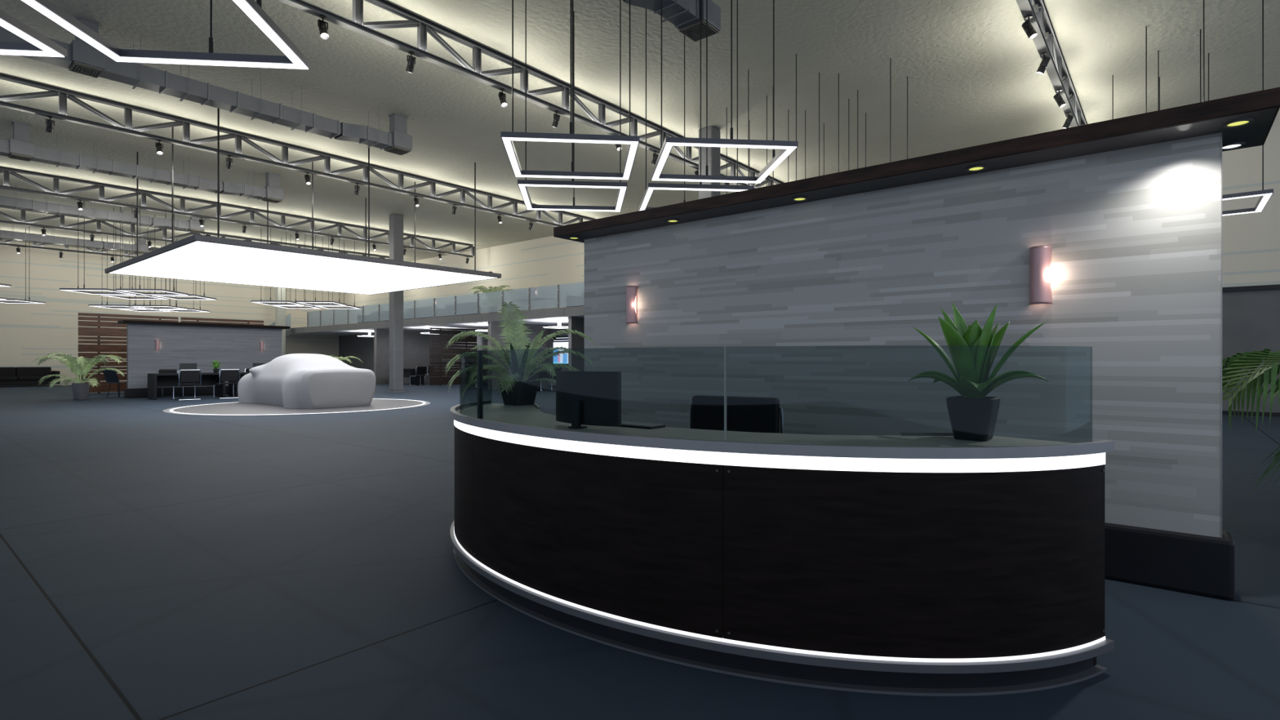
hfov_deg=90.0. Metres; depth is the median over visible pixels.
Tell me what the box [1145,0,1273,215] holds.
pendant
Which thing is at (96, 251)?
roof truss
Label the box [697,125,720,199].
column
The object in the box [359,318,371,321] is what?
seat cushion
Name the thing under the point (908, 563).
reception desk
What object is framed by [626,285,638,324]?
wall sconce
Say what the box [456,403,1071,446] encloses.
countertop
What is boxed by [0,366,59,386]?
sofa
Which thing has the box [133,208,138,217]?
spotlight
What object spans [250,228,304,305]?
pendant
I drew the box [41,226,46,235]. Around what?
spotlight
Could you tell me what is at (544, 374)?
office desk
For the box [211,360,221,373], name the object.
agave plant
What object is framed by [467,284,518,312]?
potted palm
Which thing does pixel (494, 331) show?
wall
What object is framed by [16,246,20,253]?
spotlight
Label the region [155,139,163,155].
spotlight
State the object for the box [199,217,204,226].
spotlight
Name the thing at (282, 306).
diffuser
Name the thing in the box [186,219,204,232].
vent
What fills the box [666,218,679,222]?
recessed light
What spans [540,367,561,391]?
chair
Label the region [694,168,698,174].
spotlight
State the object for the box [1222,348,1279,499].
potted palm
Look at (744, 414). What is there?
office chair
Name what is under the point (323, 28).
spotlight
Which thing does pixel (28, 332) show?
wall
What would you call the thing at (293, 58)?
pendant
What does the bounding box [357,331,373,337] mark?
ceiling light
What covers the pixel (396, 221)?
column
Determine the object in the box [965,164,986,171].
recessed light
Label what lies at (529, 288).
glass railing
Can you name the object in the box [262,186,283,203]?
vent
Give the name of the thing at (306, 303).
diffuser
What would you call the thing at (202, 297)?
diffuser
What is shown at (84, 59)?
vent
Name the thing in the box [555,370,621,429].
monitor
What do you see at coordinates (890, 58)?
pendant
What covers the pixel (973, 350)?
agave plant
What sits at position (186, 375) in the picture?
chair
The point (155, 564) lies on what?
floor
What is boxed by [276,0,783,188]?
roof truss
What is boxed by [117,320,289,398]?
wall
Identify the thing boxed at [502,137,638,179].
diffuser
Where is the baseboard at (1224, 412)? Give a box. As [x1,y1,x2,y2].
[471,382,1279,416]
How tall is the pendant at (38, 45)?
2.965 m
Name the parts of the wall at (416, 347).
trim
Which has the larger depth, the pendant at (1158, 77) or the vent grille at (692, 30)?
the pendant at (1158, 77)
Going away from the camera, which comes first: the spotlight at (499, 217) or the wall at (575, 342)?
the spotlight at (499, 217)
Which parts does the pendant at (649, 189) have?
suspension rod, suspension rod, frame, suspension rod, suspension rod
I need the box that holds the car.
[237,353,375,408]
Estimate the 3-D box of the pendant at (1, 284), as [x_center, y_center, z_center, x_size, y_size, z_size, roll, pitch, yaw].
[-19.802,-3.717,18.759,1.400,2.965,1.400,0,0,-5]
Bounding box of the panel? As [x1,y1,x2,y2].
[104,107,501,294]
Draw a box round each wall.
[0,240,338,386]
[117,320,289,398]
[338,108,1279,413]
[373,328,431,384]
[487,321,548,390]
[553,87,1279,599]
[568,316,584,371]
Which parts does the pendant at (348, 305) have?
frame, suspension rod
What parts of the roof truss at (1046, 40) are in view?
vertical post, vertical post, vertical post, vertical post, vertical post, vertical post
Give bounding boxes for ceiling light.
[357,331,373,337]
[474,329,487,331]
[542,320,568,328]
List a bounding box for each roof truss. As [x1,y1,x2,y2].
[0,72,595,226]
[0,166,474,257]
[0,206,389,258]
[0,238,158,257]
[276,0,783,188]
[1015,0,1087,127]
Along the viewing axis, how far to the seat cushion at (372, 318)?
33.37 m
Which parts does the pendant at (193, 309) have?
frame, suspension rod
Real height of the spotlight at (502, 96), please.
0.304 m
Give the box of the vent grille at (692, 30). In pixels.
[678,18,719,41]
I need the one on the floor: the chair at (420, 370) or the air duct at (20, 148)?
the chair at (420, 370)
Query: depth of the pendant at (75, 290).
21.22 m
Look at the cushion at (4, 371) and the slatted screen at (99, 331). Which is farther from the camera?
the cushion at (4, 371)
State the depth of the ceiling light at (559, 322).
23.78 m
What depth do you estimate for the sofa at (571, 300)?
24.17 m
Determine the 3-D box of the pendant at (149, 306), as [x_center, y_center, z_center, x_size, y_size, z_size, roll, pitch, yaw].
[-20.538,-3.717,27.403,1.400,2.965,1.400,0,0,-5]
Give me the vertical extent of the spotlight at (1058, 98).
0.304 m
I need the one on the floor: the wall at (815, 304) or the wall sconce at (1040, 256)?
the wall at (815, 304)
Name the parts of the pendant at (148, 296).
frame, suspension rod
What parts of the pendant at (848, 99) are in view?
suspension rod, suspension rod, suspension rod, suspension rod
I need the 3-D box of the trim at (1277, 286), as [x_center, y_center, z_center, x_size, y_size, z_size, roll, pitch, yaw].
[9.771,-1.485,15.619,20.900,0.090,0.080,0,0,40]
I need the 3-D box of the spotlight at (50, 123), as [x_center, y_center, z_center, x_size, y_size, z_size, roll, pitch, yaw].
[-11.188,-4.463,12.137,0.184,0.304,0.127,0,0,40]
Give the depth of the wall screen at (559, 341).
26.23 m
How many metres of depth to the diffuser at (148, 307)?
27.69 m
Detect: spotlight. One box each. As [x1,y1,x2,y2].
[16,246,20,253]
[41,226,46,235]
[45,115,54,133]
[58,250,62,257]
[77,199,83,210]
[89,232,94,241]
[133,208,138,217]
[147,240,151,248]
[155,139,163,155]
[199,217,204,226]
[226,155,232,168]
[242,223,246,232]
[294,231,299,239]
[304,172,311,184]
[317,14,328,39]
[329,236,333,244]
[354,182,359,195]
[372,243,376,250]
[405,51,416,73]
[413,195,419,206]
[451,204,457,214]
[497,88,507,106]
[497,213,502,223]
[528,220,533,230]
[551,110,560,128]
[614,143,622,151]
[651,150,658,164]
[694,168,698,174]
[1022,14,1037,39]
[1035,52,1050,74]
[1053,88,1066,107]
[1062,111,1073,128]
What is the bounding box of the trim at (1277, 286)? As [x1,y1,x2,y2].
[1222,284,1279,292]
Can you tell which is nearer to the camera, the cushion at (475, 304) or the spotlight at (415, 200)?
the spotlight at (415, 200)
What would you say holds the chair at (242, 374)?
on the floor
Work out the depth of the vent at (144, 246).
26.39 m
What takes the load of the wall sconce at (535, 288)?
attached to the wall at (1251, 242)
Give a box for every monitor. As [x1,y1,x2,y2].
[179,363,196,369]
[253,363,266,367]
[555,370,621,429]
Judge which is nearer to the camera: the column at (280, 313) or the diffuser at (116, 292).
the diffuser at (116, 292)
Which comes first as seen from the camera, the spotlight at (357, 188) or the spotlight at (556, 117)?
the spotlight at (556, 117)
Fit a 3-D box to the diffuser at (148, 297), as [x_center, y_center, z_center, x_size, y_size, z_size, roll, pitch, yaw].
[-18.044,-2.238,22.886,1.378,0.006,1.378,0,0,-5]
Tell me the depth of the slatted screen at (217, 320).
24.93 m
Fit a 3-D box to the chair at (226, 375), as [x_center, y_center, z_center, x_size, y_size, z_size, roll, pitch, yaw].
[-12.359,0.708,19.149,0.551,0.871,0.546,0,0,40]
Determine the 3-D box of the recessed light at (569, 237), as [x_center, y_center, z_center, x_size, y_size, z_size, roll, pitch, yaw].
[-0.595,-1.100,5.768,0.104,0.008,0.104,0,0,40]
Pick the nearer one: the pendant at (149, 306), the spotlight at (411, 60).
the spotlight at (411, 60)
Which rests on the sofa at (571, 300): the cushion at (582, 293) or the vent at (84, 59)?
the cushion at (582, 293)
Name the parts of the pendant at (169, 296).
frame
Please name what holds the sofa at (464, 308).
on the mezzanine
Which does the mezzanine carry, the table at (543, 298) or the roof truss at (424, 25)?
the table at (543, 298)
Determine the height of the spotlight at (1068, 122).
0.304 m
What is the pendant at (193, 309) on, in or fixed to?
hanging from the ceiling
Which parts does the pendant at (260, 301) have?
suspension rod, frame, suspension rod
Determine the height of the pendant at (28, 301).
2.965 m
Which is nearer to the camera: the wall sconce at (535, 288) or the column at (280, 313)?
the wall sconce at (535, 288)
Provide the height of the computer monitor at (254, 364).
0.300 m
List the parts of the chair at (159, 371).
backrest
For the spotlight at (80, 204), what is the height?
0.304 m
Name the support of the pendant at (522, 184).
hanging from the ceiling
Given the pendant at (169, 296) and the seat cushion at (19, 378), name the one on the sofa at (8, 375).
the seat cushion at (19, 378)
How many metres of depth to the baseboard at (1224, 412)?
13.27 m
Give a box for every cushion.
[0,367,16,377]
[0,376,17,381]
[15,366,51,377]
[17,376,53,380]
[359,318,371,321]
[369,317,381,320]
[370,311,381,318]
[405,307,417,315]
[406,314,419,318]
[417,306,433,314]
[435,311,448,315]
[444,303,459,311]
[447,310,462,315]
[459,302,477,310]
[569,300,584,306]
[581,291,584,300]
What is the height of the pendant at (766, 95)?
2.965 m
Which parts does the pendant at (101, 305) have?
suspension rod, frame, suspension rod, suspension rod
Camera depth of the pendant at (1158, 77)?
10.84 m
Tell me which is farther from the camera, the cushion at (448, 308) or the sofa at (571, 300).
the cushion at (448, 308)
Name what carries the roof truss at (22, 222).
attached to the ceiling
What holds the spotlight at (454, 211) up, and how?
hanging from the roof truss at (127, 128)
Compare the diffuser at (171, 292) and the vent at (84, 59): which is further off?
the diffuser at (171, 292)
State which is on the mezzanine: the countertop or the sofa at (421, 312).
the sofa at (421, 312)
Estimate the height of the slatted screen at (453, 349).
2.580 m
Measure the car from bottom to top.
1.304 m
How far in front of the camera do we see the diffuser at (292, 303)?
25.97 m
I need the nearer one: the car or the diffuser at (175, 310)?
the car
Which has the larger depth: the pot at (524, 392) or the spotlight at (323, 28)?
the spotlight at (323, 28)
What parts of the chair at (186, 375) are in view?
seat, backrest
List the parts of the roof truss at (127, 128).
vertical post, vertical post, vertical post, vertical post, vertical post, vertical post, vertical post, vertical post, vertical post, vertical post, vertical post, vertical post, vertical post, vertical post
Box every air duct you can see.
[0,15,412,155]
[0,120,283,203]
[0,184,204,232]
[0,225,148,253]
[617,0,720,41]
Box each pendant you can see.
[0,9,66,57]
[0,228,45,303]
[0,283,11,286]
[21,0,311,69]
[59,205,136,294]
[88,235,146,308]
[99,214,168,299]
[115,199,188,295]
[118,242,172,311]
[131,239,187,309]
[151,279,216,299]
[160,279,209,311]
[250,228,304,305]
[272,236,321,308]
[296,226,346,305]
[314,237,360,309]
[500,0,639,179]
[517,0,626,211]
[638,0,753,210]
[650,0,798,183]
[726,95,788,194]
[747,53,819,185]
[804,98,866,178]
[838,57,907,172]
[1112,50,1208,119]
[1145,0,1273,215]
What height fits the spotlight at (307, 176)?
0.304 m
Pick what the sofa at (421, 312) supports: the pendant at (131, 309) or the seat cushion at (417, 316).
the seat cushion at (417, 316)
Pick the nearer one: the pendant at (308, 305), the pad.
the pad
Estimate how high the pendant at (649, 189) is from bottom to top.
2.965 m
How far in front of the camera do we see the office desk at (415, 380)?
29.25 m
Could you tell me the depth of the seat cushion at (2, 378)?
27.25 m
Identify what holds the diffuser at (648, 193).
attached to the pendant at (649, 189)
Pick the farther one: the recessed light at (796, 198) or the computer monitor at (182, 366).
the computer monitor at (182, 366)
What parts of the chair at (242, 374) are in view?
panel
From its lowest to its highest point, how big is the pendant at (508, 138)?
2.965 m
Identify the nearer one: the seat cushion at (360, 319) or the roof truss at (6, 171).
the roof truss at (6, 171)
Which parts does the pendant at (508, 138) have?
suspension rod, frame, suspension rod, suspension rod, suspension rod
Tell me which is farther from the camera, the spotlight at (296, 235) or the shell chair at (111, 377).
the spotlight at (296, 235)
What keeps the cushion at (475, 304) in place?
on the sofa at (464, 308)
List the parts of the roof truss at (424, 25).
vertical post, vertical post, vertical post, vertical post, vertical post, vertical post, vertical post, vertical post, vertical post, vertical post, vertical post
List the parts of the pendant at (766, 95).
suspension rod, suspension rod, suspension rod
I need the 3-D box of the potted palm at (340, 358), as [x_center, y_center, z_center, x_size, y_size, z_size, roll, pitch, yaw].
[-12.296,0.473,25.256,2.185,1.353,2.142,0,0,5]
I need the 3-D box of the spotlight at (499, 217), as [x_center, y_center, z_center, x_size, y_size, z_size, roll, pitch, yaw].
[-4.439,-4.463,20.245,0.184,0.304,0.127,0,0,40]
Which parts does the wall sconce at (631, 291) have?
plate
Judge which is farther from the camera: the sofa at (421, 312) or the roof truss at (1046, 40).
the sofa at (421, 312)
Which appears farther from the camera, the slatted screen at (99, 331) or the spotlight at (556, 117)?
the slatted screen at (99, 331)
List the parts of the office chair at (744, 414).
frame, frame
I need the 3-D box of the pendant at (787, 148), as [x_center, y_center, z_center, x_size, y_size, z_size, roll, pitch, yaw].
[0.897,-3.717,7.345,1.400,2.965,1.400,0,0,-5]
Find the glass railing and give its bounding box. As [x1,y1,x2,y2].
[306,284,559,326]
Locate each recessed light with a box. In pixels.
[568,236,579,239]
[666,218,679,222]
[791,196,807,201]
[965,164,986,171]
[1222,118,1253,128]
[1222,142,1244,150]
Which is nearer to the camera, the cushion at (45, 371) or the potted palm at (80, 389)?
the potted palm at (80, 389)
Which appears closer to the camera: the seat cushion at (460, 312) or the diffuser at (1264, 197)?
the diffuser at (1264, 197)
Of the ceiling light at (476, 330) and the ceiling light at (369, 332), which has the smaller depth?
the ceiling light at (476, 330)
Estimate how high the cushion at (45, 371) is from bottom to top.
0.440 m
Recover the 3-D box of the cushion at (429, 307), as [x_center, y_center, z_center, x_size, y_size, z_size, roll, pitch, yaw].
[-10.571,-2.400,31.632,1.130,0.440,0.240,0,0,40]
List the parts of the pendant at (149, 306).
frame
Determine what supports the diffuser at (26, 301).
attached to the pendant at (28, 301)
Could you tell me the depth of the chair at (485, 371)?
26.59 m
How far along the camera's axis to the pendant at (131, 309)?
29.00 m
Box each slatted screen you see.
[78,312,177,393]
[180,316,263,325]
[429,327,476,386]
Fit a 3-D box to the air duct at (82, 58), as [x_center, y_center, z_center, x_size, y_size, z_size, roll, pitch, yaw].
[-8.412,-4.820,9.861,0.620,0.760,10.400,0,0,40]
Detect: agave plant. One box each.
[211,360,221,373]
[907,302,1049,441]
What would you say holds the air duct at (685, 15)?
hanging from the ceiling
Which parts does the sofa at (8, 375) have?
arm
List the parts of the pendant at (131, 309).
suspension rod, suspension rod, frame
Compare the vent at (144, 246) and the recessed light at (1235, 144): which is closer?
the recessed light at (1235, 144)
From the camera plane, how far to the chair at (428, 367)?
30.54 m
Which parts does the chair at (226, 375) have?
seat, backrest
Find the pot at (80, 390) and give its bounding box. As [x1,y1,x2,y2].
[71,382,89,399]
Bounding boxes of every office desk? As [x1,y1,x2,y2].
[147,373,225,399]
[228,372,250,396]
[403,368,423,385]
[526,369,567,391]
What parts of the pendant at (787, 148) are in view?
suspension rod, suspension rod, frame, suspension rod, suspension rod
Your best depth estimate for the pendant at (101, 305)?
27.16 m
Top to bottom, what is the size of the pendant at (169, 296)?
2.965 m
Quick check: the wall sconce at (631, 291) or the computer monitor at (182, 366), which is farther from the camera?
the computer monitor at (182, 366)
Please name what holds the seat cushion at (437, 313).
on the sofa at (464, 308)
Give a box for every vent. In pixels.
[7,137,34,161]
[67,40,105,78]
[133,243,148,253]
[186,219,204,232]
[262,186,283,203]
[384,130,412,155]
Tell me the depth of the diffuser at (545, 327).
23.72 m
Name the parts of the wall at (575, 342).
trim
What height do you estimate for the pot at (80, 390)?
0.480 m
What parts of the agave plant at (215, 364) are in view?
pot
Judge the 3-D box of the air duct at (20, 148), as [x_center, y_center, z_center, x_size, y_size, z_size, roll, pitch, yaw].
[-13.531,-4.820,14.106,0.620,0.760,10.400,0,0,40]
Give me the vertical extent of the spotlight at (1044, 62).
0.304 m
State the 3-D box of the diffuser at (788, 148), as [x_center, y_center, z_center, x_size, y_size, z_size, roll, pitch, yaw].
[0.897,-2.238,7.345,1.378,0.006,1.378,0,0,-5]
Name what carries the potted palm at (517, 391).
on the reception desk at (908, 563)
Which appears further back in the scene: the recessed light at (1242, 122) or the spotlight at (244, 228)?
the spotlight at (244, 228)
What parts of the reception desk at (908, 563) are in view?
panel, panel, foot trim, panel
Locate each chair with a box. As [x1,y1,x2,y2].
[102,369,126,397]
[156,368,183,398]
[173,369,201,400]
[213,368,239,399]
[409,365,426,386]
[423,365,434,384]
[468,368,487,387]
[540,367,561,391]
[689,395,783,433]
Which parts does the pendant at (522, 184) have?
suspension rod, frame, suspension rod, suspension rod, suspension rod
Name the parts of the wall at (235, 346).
trim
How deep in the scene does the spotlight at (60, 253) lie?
27.02 m
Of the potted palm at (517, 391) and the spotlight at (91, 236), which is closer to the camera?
the potted palm at (517, 391)
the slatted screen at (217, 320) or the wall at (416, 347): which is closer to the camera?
the slatted screen at (217, 320)
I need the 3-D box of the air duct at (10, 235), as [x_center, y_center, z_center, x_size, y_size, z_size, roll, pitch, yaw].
[-23.922,-4.820,22.724,0.620,0.760,10.400,0,0,40]
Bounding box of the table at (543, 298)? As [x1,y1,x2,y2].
[509,296,557,310]
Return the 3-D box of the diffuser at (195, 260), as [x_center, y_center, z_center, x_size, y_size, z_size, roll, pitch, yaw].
[-8.489,-2.172,16.394,6.760,0.015,6.760,0,0,40]
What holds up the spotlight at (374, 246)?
hanging from the roof truss at (6, 171)
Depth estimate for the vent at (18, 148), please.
13.97 m
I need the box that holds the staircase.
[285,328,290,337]
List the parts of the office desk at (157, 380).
panel, modesty panel, panel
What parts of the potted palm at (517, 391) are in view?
blade, blade, blade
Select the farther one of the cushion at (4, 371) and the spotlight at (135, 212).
the cushion at (4, 371)
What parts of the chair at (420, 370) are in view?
backrest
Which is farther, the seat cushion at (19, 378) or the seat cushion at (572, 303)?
the seat cushion at (19, 378)
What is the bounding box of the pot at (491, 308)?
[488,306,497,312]
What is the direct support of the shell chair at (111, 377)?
on the floor
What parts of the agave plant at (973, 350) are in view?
pot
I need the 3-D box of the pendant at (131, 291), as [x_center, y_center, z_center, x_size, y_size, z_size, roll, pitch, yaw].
[-16.221,-3.717,21.329,1.400,2.965,1.400,0,0,-5]
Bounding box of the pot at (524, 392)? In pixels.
[498,380,538,405]
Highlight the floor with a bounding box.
[0,382,1279,719]
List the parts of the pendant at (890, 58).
suspension rod, suspension rod, suspension rod, suspension rod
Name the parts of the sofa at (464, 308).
arm, arm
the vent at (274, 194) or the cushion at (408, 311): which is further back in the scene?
the cushion at (408, 311)
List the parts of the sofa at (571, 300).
arm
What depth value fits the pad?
14.75 m
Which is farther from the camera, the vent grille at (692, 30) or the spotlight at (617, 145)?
the spotlight at (617, 145)
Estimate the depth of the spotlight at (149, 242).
24.56 m
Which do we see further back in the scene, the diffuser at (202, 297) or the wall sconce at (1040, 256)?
the diffuser at (202, 297)
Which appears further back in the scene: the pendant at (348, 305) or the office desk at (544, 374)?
the pendant at (348, 305)
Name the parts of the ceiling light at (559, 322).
frame, stem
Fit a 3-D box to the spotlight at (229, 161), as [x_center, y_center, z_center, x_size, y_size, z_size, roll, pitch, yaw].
[-9.273,-4.463,14.446,0.184,0.304,0.127,0,0,40]
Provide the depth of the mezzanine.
26.49 m
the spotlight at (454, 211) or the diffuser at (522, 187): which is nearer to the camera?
the diffuser at (522, 187)
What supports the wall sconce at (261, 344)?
attached to the wall at (235, 346)
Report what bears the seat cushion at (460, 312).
on the sofa at (464, 308)
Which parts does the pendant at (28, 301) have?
frame, suspension rod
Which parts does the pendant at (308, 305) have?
frame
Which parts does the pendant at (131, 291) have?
suspension rod, frame, suspension rod, suspension rod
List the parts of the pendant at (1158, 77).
suspension rod, suspension rod, suspension rod, suspension rod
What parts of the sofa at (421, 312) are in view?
arm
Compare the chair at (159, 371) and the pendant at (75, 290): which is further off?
the pendant at (75, 290)
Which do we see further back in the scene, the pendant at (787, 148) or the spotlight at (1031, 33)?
the spotlight at (1031, 33)
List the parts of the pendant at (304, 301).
suspension rod, frame, suspension rod, suspension rod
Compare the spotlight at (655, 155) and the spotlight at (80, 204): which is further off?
the spotlight at (80, 204)
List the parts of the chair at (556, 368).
backrest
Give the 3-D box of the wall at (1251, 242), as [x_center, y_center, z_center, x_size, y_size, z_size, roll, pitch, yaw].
[-0.185,-2.025,24.058,46.999,6.350,0.200,0,0,40]
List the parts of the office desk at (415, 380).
modesty panel, panel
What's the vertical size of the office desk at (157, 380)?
0.750 m
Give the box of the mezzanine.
[290,306,584,335]
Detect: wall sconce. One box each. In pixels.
[155,339,159,350]
[259,342,263,351]
[533,287,536,297]
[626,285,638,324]
[1029,245,1052,305]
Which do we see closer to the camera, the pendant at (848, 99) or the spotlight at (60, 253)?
the pendant at (848, 99)
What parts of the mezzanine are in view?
fascia panel, fascia panel, fascia panel, fascia panel, fascia panel, fascia panel, fascia panel, fascia panel, fascia panel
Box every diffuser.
[0,300,44,303]
[62,289,133,294]
[104,295,167,299]
[108,240,496,294]
[120,290,187,295]
[133,306,186,309]
[152,295,213,299]
[160,309,205,311]
[253,302,302,305]
[272,305,319,308]
[297,302,343,305]
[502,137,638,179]
[518,183,626,211]
[545,327,568,328]
[640,187,745,210]
[651,142,796,183]
[1222,192,1272,215]
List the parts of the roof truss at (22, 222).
vertical post, vertical post, vertical post, vertical post, vertical post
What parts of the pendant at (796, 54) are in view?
suspension rod, suspension rod, suspension rod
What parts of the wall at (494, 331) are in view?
trim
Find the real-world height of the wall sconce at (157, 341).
0.320 m
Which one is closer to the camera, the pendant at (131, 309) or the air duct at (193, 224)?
the air duct at (193, 224)
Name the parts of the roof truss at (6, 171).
vertical post, vertical post, vertical post, vertical post, vertical post, vertical post, vertical post, vertical post, vertical post, vertical post, vertical post, vertical post, vertical post, vertical post, vertical post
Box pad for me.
[162,398,430,416]
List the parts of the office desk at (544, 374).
panel, modesty panel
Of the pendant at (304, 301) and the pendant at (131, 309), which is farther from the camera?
the pendant at (131, 309)
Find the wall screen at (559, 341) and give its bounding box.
[552,334,568,364]
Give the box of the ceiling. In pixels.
[0,0,1279,262]
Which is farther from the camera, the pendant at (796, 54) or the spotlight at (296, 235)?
the spotlight at (296, 235)
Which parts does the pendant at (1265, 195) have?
suspension rod, suspension rod, suspension rod, frame, suspension rod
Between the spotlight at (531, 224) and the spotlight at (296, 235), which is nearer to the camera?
the spotlight at (531, 224)
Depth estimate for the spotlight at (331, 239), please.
23.97 m
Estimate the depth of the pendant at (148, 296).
22.94 m
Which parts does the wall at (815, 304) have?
striped panel, corner trim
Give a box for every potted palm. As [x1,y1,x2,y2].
[30,352,125,399]
[327,355,361,364]
[443,301,597,405]
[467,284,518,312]
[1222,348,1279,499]
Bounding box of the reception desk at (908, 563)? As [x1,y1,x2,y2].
[449,346,1114,696]
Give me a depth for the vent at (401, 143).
13.52 m
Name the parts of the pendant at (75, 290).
suspension rod, frame, suspension rod, suspension rod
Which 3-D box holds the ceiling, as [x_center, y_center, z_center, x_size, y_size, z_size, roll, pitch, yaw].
[-9.933,-5.300,12.460,47.200,0.200,30.500,0,0,40]
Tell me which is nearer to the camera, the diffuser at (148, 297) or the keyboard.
the keyboard
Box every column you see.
[275,287,285,355]
[387,213,404,392]
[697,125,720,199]
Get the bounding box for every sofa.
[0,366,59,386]
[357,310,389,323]
[403,306,433,319]
[431,302,480,317]
[566,291,584,306]
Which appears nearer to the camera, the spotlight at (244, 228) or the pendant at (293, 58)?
the pendant at (293, 58)
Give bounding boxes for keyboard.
[619,421,665,429]

